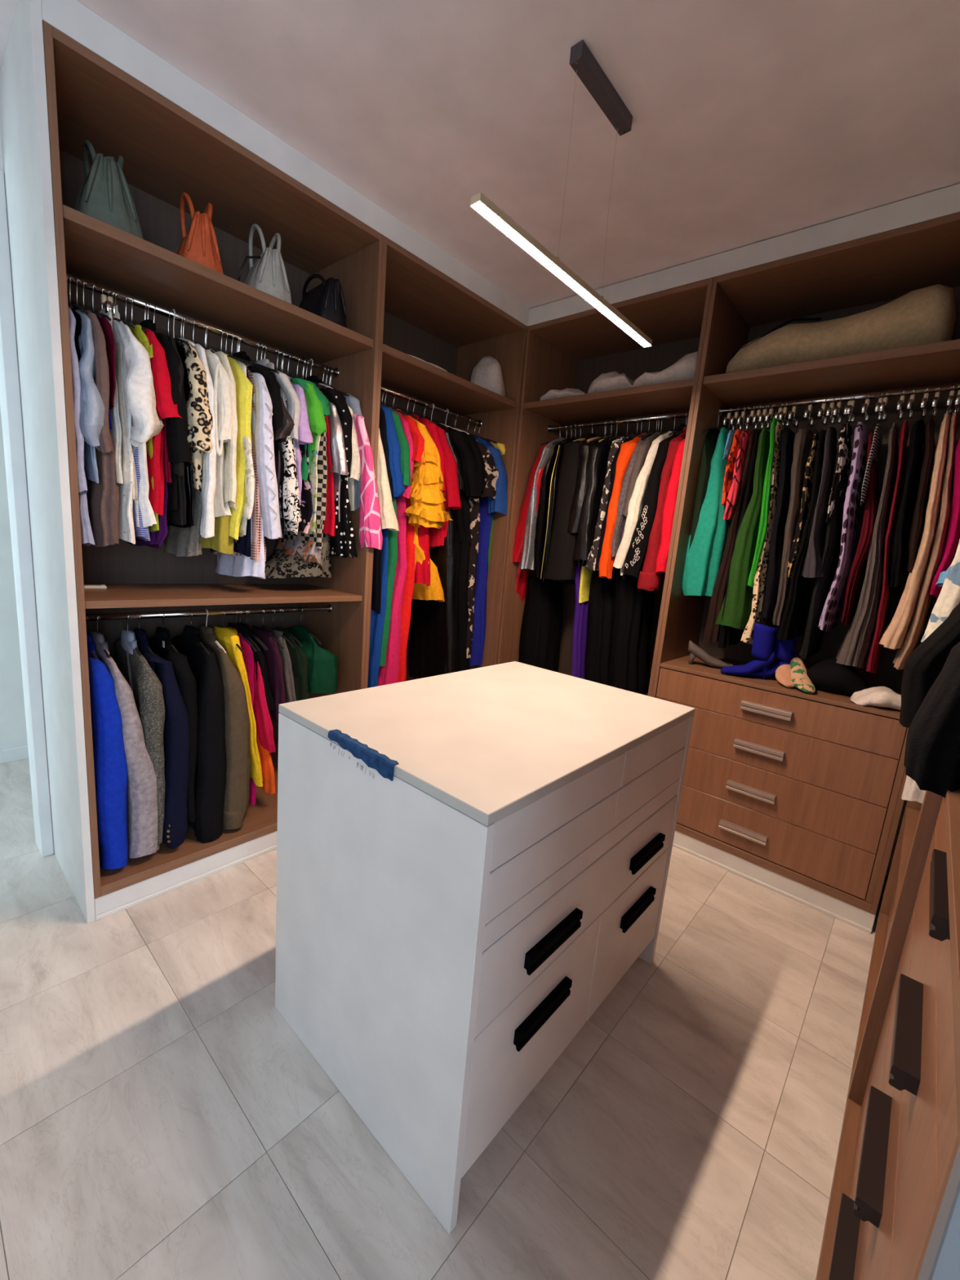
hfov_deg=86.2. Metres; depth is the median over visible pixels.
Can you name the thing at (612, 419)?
clothes hanger
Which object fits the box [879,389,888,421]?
hanger
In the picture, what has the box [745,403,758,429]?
hanger
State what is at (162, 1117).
floor
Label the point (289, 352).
clothes hanger
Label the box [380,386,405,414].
clothes hanger
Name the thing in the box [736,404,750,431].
hanger
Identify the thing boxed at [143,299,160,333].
clothes hanger
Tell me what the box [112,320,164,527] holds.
blouse
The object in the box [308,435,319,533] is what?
blouse
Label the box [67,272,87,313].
clothes hanger
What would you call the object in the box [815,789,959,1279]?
wardrobe
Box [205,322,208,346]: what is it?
clothes hanger
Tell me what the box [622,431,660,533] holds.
jacket
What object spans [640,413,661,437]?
clothes hanger
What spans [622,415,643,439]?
clothes hanger
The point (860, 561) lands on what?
skirt
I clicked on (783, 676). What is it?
shoe
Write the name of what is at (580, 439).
wooden hanger
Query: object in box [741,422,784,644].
trousers
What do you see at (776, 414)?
hanger
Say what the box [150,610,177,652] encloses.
clothes hanger
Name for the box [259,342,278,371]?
clothes hanger
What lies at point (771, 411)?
hanger
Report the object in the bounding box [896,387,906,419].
hanger
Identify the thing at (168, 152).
wardrobe
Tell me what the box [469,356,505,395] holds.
bag
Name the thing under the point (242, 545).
navy pullover
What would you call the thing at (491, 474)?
dress
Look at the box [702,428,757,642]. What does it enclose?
skirt
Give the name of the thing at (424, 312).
wardrobe
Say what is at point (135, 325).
clothes hanger
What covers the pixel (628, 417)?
clothes hanger
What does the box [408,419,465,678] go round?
dress
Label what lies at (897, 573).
trousers
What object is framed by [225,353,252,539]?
sleeveless pullover
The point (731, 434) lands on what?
camisole
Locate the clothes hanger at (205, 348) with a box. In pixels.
[191,317,214,353]
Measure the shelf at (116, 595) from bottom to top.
0.025 m
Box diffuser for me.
[471,201,651,346]
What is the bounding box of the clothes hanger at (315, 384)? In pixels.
[296,355,320,387]
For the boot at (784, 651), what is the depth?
2.31 m
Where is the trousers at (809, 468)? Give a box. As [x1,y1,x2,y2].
[784,431,818,584]
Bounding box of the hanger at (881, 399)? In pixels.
[874,390,884,421]
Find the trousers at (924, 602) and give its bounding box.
[893,413,958,670]
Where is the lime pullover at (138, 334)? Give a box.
[130,324,159,532]
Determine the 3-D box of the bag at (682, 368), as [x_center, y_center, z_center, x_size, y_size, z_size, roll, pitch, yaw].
[0.952,-1.309,2.543,0.357,0.160,0.270,14,14,40]
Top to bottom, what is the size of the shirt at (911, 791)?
1.293 m
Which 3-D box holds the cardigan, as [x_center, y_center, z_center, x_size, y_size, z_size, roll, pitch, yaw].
[0.889,-0.741,2.786,0.099,0.716,0.475,14,14,42]
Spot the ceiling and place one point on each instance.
(753, 121)
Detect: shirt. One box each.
[67,306,95,546]
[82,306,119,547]
[132,446,152,541]
[193,345,217,537]
[283,372,313,504]
[297,444,311,534]
[304,382,325,453]
[420,419,445,546]
[431,422,461,537]
[473,435,507,515]
[573,435,617,565]
[902,775,925,803]
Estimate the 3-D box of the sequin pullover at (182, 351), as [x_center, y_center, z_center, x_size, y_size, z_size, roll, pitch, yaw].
[-1.151,-0.765,1.923,0.412,0.668,0.053,13,13,39]
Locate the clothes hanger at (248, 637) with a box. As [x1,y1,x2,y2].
[238,608,260,651]
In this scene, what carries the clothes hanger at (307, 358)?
hanging from the wardrobe at (168, 152)
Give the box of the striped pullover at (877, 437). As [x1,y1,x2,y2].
[859,423,882,509]
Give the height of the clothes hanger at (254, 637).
0.156 m
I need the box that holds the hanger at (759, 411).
[751,403,764,429]
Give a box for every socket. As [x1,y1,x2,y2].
[333,367,339,377]
[718,406,722,415]
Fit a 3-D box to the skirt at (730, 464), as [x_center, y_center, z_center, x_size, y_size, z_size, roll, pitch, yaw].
[1.238,-0.813,2.462,0.048,0.355,0.343,14,14,41]
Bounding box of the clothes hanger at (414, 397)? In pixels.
[413,396,436,424]
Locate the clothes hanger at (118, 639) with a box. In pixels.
[115,612,142,655]
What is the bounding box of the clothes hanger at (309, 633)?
[284,605,321,644]
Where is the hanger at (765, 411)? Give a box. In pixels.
[758,402,770,429]
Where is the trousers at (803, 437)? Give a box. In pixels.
[772,428,813,625]
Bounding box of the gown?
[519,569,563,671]
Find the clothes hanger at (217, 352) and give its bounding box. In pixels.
[203,321,221,353]
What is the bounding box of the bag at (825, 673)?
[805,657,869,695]
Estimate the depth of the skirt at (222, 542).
1.97 m
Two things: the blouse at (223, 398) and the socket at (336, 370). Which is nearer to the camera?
the blouse at (223, 398)
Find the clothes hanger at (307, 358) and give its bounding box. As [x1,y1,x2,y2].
[306,358,326,387]
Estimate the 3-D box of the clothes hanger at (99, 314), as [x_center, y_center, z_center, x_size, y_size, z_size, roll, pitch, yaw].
[-1.292,-1.095,1.671,0.373,0.156,0.008,14,14,40]
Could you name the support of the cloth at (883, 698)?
on the wardrobe at (793, 784)
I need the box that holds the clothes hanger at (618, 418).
[598,417,618,440]
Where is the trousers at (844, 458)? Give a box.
[826,422,852,522]
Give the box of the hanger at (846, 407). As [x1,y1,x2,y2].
[843,393,853,423]
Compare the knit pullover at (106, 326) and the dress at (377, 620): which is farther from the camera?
the dress at (377, 620)
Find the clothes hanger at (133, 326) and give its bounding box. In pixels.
[113,288,134,328]
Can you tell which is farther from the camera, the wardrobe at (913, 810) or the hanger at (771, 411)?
the hanger at (771, 411)
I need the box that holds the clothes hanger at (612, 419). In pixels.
[592,418,613,441]
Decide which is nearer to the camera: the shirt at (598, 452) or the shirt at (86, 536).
the shirt at (86, 536)
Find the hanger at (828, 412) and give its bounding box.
[825,395,836,424]
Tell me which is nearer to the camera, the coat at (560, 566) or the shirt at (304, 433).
the shirt at (304, 433)
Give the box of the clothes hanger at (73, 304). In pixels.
[66,271,84,311]
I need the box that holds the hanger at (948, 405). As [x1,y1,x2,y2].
[946,382,955,413]
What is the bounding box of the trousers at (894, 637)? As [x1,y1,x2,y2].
[879,413,951,649]
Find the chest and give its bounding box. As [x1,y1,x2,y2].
[275,661,694,1234]
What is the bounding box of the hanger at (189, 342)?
[172,308,195,346]
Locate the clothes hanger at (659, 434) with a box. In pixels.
[657,412,676,436]
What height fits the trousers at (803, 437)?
0.850 m
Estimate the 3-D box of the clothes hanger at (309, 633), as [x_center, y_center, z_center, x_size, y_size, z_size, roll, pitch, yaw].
[-0.860,-0.085,2.455,0.373,0.156,0.008,14,14,40]
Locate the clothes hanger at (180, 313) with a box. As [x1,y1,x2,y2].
[178,312,201,348]
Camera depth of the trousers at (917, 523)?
1.94 m
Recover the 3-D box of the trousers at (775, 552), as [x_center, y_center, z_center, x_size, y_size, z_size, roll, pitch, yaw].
[1.395,-0.519,2.362,0.132,0.845,0.353,14,14,41]
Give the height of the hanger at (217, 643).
0.157 m
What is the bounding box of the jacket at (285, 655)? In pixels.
[262,626,296,702]
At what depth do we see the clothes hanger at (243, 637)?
2.16 m
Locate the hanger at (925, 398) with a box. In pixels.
[920,385,929,417]
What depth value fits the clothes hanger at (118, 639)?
1.91 m
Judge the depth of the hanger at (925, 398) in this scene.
1.98 m
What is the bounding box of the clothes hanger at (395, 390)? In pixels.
[392,390,417,418]
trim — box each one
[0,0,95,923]
[0,169,53,857]
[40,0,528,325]
[95,844,276,920]
[527,183,959,326]
[672,842,871,933]
[917,1143,959,1279]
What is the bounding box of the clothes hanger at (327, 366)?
[324,365,349,396]
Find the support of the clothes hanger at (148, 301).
hanging from the wardrobe at (168, 152)
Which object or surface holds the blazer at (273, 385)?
hanging from the clothes hanger
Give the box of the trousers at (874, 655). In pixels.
[866,419,908,673]
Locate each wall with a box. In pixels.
[0,126,4,172]
[0,404,27,750]
[496,355,906,875]
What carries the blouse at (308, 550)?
hanging from the clothes hanger
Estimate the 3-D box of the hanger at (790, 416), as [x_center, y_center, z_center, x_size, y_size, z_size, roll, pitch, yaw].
[1.409,-1.017,2.295,0.014,0.115,0.170,14,14,40]
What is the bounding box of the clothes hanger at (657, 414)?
[638,413,658,437]
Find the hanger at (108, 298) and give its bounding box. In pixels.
[106,286,117,315]
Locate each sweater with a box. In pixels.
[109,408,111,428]
[287,626,338,693]
[598,433,644,579]
[653,439,684,573]
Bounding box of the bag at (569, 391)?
[539,386,584,400]
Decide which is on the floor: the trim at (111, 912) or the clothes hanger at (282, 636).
the trim at (111, 912)
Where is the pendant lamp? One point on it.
(582, 61)
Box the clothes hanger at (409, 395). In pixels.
[406,395,431,422]
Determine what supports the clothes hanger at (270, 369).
hanging from the wardrobe at (168, 152)
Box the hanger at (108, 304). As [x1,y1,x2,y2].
[95,284,111,313]
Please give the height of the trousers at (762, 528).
0.747 m
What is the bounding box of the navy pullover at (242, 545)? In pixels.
[210,362,250,557]
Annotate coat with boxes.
[86,631,128,870]
[89,630,159,857]
[113,628,164,844]
[198,624,249,830]
[542,432,596,582]
[622,423,686,580]
[637,425,687,591]
[689,427,719,547]
[897,604,959,727]
[903,641,959,796]
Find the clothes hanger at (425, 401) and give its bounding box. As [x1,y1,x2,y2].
[422,400,448,428]
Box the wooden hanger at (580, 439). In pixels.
[573,421,594,441]
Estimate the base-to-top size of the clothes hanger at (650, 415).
0.156 m
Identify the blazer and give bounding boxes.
[133,627,189,848]
[139,319,191,511]
[172,625,226,843]
[232,351,284,533]
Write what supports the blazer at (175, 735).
hanging from the clothes hanger at (148, 647)
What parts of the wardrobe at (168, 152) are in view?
panel, panel, panel, hanging rod, hanging rod, panel, panel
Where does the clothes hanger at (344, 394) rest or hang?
hanging from the wardrobe at (168, 152)
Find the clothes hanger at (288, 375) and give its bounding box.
[275,347,297,377]
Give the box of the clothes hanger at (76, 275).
[74,275,88,309]
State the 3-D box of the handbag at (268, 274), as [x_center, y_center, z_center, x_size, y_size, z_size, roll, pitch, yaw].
[-0.868,-1.446,2.023,0.220,0.317,0.288,-3,13,-37]
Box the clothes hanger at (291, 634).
[271,606,302,647]
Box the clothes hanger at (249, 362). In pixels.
[231,331,253,366]
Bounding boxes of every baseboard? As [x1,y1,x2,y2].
[0,745,28,764]
[93,831,277,915]
[673,830,875,929]
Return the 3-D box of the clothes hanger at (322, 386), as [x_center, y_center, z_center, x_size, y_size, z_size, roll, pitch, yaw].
[-0.778,-1.158,2.250,0.373,0.156,0.008,14,14,40]
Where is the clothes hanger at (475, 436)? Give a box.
[454,412,478,438]
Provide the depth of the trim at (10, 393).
1.86 m
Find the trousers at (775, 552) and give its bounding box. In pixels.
[761,426,795,620]
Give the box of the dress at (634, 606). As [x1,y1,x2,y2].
[610,435,655,695]
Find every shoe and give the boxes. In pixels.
[775,658,794,688]
[790,657,815,693]
[844,631,865,672]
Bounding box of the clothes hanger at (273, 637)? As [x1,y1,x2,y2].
[250,607,284,648]
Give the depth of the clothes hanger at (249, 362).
2.00 m
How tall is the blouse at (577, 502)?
0.720 m
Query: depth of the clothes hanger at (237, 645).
2.11 m
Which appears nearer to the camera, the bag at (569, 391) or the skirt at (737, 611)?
the skirt at (737, 611)
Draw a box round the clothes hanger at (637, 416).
[618,416,639,438]
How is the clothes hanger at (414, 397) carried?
hanging from the wardrobe at (424, 312)
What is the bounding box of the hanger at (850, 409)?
[846,392,856,423]
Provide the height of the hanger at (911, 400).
0.115 m
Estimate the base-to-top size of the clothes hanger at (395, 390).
0.156 m
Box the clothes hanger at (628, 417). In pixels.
[608,417,629,439]
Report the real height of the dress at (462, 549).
1.518 m
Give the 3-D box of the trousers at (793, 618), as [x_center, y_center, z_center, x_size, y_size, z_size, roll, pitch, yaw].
[1.463,-0.454,2.281,0.088,0.903,0.351,14,14,40]
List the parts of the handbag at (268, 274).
bag handle, bag handle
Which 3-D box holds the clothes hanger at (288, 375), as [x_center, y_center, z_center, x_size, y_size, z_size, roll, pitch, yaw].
[-0.856,-1.148,2.162,0.373,0.156,0.008,14,14,40]
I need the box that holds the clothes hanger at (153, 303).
[151,302,171,337]
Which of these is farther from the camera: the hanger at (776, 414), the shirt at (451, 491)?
the shirt at (451, 491)
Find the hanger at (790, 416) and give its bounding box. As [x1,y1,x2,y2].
[787,399,799,427]
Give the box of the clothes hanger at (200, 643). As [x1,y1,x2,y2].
[177,609,207,652]
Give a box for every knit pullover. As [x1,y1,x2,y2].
[97,311,115,409]
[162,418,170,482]
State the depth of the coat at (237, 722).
2.09 m
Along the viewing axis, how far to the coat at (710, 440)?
2.43 m
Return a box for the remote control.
[84,584,106,589]
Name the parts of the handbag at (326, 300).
bag handle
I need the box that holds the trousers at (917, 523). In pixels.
[905,415,934,574]
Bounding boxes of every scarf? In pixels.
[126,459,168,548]
[327,728,399,781]
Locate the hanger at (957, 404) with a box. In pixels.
[953,390,959,413]
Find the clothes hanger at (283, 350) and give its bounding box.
[282,350,294,376]
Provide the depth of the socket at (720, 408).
2.48 m
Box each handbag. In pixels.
[73,140,142,239]
[177,192,222,273]
[237,223,293,304]
[298,273,348,328]
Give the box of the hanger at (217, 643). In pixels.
[198,608,222,648]
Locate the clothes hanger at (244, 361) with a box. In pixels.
[223,328,248,364]
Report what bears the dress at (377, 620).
hanging from the clothes hanger
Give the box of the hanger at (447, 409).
[444,408,469,434]
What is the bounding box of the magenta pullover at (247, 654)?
[237,632,256,804]
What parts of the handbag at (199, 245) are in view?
bag handle, bag handle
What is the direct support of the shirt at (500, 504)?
hanging from the clothes hanger at (468, 416)
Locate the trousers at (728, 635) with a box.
[717,429,761,648]
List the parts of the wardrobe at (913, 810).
panel, drawer, panel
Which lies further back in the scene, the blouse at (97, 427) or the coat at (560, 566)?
the coat at (560, 566)
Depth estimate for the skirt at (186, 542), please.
1.92 m
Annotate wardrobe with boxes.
[42,20,383,898]
[364,235,527,688]
[497,277,713,697]
[651,211,959,915]
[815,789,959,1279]
[846,790,926,1099]
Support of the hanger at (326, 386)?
hanging from the wardrobe at (168, 152)
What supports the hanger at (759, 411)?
hanging from the wardrobe at (793, 784)
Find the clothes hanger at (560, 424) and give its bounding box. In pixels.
[540,424,561,444]
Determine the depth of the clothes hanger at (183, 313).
1.88 m
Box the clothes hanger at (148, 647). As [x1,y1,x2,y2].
[137,611,155,655]
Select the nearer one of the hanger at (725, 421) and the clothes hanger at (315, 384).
the clothes hanger at (315, 384)
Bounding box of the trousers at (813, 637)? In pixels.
[799,431,844,659]
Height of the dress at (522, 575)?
0.990 m
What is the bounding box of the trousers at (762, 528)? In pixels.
[747,417,782,588]
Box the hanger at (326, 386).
[309,359,332,388]
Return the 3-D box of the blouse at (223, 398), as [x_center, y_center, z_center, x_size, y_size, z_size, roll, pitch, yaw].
[-1.083,-0.795,1.996,0.474,0.627,0.088,14,14,40]
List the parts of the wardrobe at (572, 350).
panel, panel, hanging rod, panel, panel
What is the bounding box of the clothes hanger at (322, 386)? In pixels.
[302,356,325,387]
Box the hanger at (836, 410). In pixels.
[832,394,843,424]
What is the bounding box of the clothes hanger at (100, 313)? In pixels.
[90,280,111,320]
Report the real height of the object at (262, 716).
0.433 m
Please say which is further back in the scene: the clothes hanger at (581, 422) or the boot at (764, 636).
the clothes hanger at (581, 422)
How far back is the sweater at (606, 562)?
2.64 m
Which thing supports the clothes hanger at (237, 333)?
hanging from the wardrobe at (168, 152)
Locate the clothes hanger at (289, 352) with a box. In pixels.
[287,351,299,377]
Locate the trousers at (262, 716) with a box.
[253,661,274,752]
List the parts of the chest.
panel, drawer, handle, drawer, handle, drawer, drawer, rail, drawer, handle, handle, drawer, drawer, panel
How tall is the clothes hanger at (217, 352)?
0.156 m
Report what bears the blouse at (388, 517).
hanging from the clothes hanger
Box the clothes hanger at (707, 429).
[702,414,719,432]
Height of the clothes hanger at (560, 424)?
0.156 m
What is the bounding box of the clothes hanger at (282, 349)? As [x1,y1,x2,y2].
[280,349,298,377]
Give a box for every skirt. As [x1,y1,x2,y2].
[161,346,201,557]
[201,348,234,553]
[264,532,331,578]
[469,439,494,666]
[585,435,624,685]
[681,426,730,596]
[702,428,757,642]
[715,426,770,629]
[721,428,742,506]
[723,430,751,519]
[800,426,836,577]
[835,422,898,667]
[841,431,879,624]
[930,433,959,598]
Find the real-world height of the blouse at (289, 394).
0.409 m
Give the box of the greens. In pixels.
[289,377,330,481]
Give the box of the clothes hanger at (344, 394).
[322,364,346,395]
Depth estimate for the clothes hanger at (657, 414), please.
2.69 m
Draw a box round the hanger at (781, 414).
[777,400,791,427]
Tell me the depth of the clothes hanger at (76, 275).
1.65 m
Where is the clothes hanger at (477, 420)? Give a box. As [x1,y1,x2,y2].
[474,419,497,443]
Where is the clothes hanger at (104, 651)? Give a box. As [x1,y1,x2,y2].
[95,613,111,657]
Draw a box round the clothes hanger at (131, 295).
[129,295,146,328]
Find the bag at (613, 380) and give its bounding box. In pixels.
[586,371,635,393]
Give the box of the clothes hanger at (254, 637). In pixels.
[245,608,266,650]
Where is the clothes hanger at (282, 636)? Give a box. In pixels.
[268,607,293,648]
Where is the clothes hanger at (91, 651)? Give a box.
[89,650,97,659]
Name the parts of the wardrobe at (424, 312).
panel, panel, hanging rod, panel, panel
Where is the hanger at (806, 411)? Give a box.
[803,397,814,426]
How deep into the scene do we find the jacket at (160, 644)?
1.95 m
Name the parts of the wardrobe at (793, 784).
panel, handle, handle, handle, handle, panel, drawer, drawer, drawer, drawer, panel, panel, hanging rod, panel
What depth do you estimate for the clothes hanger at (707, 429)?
2.46 m
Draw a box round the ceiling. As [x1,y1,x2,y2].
[0,0,959,355]
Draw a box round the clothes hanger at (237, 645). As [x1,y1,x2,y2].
[222,608,244,653]
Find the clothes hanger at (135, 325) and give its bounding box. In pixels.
[123,293,145,331]
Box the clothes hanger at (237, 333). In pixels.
[235,333,256,364]
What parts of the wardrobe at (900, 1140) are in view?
panel, handle, drawer, handle, drawer, drawer, panel, handle, drawer, panel, handle, drawer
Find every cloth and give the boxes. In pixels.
[404,352,457,376]
[848,687,901,710]
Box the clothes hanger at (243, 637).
[235,608,256,651]
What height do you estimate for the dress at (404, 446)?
1.294 m
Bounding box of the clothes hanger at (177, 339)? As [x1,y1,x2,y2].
[168,308,189,346]
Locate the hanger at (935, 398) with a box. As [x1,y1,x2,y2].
[931,383,940,417]
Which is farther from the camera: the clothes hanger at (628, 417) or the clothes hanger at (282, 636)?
the clothes hanger at (628, 417)
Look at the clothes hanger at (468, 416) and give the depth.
2.97 m
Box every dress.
[311,381,335,536]
[367,404,404,688]
[377,411,415,685]
[379,407,412,666]
[395,410,424,682]
[405,415,452,602]
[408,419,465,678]
[409,413,431,586]
[454,431,484,671]
[466,440,499,657]
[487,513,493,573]
[512,444,554,600]
[519,437,564,571]
[533,438,570,579]
[540,438,576,584]
[571,440,596,679]
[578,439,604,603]
[610,435,655,695]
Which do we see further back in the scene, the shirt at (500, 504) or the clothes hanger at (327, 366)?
the shirt at (500, 504)
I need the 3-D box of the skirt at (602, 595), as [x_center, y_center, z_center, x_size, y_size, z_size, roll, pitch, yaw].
[0.779,-0.403,2.920,0.233,1.446,0.275,14,14,41]
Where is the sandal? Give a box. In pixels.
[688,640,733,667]
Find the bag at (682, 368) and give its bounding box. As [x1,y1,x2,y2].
[630,353,697,386]
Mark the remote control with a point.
(86, 586)
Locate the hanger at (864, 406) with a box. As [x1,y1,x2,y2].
[861,391,871,422]
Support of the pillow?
on the wardrobe at (793, 784)
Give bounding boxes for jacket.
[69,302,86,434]
[148,626,197,827]
[166,335,186,525]
[213,626,263,786]
[226,622,275,714]
[251,625,287,723]
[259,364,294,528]
[262,626,296,702]
[273,626,309,701]
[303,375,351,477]
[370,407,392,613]
[586,434,631,571]
[595,434,637,568]
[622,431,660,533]
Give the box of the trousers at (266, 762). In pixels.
[256,733,275,795]
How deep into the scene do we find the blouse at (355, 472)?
2.26 m
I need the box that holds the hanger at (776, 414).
[773,400,786,426]
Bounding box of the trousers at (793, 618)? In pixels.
[775,429,826,640]
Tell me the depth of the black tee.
2.80 m
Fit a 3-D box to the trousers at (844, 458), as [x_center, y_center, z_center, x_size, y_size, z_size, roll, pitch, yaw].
[1.548,-0.700,2.196,0.342,0.411,0.060,-5,14,-44]
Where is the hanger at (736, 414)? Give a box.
[729,404,742,431]
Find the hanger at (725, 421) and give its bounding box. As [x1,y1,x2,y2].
[722,405,736,430]
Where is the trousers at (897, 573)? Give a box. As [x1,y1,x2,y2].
[888,418,924,586]
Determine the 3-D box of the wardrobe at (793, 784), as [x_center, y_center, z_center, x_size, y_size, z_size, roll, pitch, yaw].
[1.450,-0.264,2.304,1.012,2.519,0.553,14,14,40]
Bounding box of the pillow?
[724,284,954,373]
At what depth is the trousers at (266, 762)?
2.31 m
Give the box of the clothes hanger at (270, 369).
[254,340,279,373]
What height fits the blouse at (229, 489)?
0.592 m
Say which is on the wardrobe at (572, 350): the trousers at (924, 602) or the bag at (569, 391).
the bag at (569, 391)
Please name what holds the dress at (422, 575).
hanging from the clothes hanger
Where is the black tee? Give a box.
[440,425,481,544]
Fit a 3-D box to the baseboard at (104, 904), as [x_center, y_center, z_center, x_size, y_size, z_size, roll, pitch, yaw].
[-0.655,0.840,2.557,0.047,0.081,2.082,14,14,40]
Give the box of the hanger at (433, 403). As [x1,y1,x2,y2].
[431,403,449,426]
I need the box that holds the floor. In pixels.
[0,758,888,1279]
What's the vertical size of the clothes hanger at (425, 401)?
0.156 m
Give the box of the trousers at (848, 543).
[818,421,868,631]
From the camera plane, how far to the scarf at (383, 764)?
1.09 m
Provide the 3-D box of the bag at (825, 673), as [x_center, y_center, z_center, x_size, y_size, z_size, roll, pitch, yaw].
[1.528,0.153,2.210,0.260,0.134,0.223,14,14,40]
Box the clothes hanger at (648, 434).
[644,413,663,437]
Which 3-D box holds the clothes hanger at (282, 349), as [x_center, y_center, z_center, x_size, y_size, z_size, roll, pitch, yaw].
[-0.843,-1.150,2.177,0.373,0.156,0.008,14,14,40]
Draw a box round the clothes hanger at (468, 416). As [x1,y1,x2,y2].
[466,416,490,442]
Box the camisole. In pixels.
[722,429,735,460]
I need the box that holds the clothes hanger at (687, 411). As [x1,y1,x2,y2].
[668,410,688,435]
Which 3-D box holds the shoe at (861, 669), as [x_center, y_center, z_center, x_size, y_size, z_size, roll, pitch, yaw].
[1.639,0.082,2.317,0.080,0.253,0.200,4,10,-7]
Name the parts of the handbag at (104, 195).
bag handle, bag handle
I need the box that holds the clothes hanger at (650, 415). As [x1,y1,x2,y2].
[631,414,651,438]
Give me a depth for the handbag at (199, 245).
1.75 m
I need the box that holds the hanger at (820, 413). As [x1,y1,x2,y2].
[817,395,828,425]
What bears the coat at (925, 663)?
hanging from the clothes hanger
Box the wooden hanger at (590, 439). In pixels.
[586,419,608,441]
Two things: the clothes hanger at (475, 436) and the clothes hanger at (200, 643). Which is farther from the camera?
the clothes hanger at (475, 436)
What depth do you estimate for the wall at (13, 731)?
2.74 m
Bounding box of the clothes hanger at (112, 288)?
[111,288,131,327]
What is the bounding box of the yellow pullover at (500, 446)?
[484,437,505,456]
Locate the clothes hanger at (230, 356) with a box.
[219,327,243,363]
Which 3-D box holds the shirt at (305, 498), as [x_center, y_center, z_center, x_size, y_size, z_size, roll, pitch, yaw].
[-0.847,-0.808,2.265,0.387,0.657,0.061,13,13,37]
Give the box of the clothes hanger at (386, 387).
[383,386,408,415]
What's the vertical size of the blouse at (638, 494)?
0.747 m
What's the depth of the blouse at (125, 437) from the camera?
1.69 m
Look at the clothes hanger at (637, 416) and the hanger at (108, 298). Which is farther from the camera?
the clothes hanger at (637, 416)
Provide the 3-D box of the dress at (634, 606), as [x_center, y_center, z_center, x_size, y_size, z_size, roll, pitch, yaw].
[0.893,-0.394,2.819,0.249,1.407,0.280,14,13,40]
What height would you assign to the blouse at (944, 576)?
0.675 m
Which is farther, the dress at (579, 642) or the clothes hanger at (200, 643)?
the dress at (579, 642)
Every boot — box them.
[720,622,777,679]
[746,625,798,677]
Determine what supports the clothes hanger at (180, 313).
hanging from the wardrobe at (168, 152)
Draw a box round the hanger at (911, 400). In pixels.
[906,386,915,418]
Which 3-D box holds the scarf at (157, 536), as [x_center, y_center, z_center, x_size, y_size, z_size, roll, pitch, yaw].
[-1.219,-0.717,1.860,0.345,0.751,0.069,13,13,40]
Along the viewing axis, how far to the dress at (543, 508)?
2.98 m
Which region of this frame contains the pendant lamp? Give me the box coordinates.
[470,40,652,346]
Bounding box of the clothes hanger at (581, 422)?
[561,422,582,444]
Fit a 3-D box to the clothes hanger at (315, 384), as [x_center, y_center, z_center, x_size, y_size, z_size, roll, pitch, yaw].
[-0.796,-1.156,2.230,0.373,0.156,0.008,14,14,40]
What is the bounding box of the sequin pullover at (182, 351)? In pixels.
[166,338,195,527]
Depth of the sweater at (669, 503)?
2.45 m
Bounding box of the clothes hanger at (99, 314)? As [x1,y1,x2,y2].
[80,277,101,317]
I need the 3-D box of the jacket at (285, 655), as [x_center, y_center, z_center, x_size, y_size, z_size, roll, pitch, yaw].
[-0.956,0.138,2.405,0.349,0.391,0.090,13,13,39]
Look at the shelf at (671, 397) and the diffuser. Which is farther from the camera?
the shelf at (671, 397)
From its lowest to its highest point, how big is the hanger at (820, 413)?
0.115 m
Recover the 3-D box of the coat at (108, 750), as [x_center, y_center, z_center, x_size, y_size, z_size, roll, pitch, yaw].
[-1.452,0.405,1.902,0.494,0.871,0.102,12,13,35]
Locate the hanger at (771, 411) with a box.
[764,401,774,428]
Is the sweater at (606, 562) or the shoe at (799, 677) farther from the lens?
the sweater at (606, 562)
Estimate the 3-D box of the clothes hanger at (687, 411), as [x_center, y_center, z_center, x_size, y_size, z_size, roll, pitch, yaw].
[1.047,-1.084,2.609,0.008,0.156,0.373,14,14,40]
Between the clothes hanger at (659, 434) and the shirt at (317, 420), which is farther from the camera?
the clothes hanger at (659, 434)
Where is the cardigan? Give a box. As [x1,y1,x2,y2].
[610,435,648,568]
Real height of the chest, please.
0.927 m
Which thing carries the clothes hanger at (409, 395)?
hanging from the wardrobe at (424, 312)
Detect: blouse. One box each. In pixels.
[77,308,111,483]
[98,307,123,484]
[112,305,139,500]
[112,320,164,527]
[117,354,135,544]
[143,328,178,515]
[182,342,213,490]
[198,344,233,517]
[211,362,266,561]
[213,351,237,511]
[216,373,282,577]
[236,360,255,537]
[255,359,300,461]
[273,386,321,564]
[276,385,327,549]
[279,400,302,533]
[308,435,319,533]
[320,386,349,522]
[329,386,357,558]
[337,389,363,510]
[346,406,361,510]
[352,413,381,550]
[376,427,399,531]
[567,436,601,566]
[612,431,673,575]
[921,543,959,641]
[937,562,951,586]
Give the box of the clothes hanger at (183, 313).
[182,313,204,348]
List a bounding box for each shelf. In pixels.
[62,204,373,366]
[84,583,362,608]
[381,343,516,416]
[524,377,693,425]
[702,338,959,407]
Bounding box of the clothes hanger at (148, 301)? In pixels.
[146,301,149,319]
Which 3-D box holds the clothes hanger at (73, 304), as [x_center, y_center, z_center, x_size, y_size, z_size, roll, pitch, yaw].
[-1.321,-1.092,1.639,0.373,0.156,0.008,14,14,40]
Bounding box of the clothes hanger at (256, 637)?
[247,608,268,650]

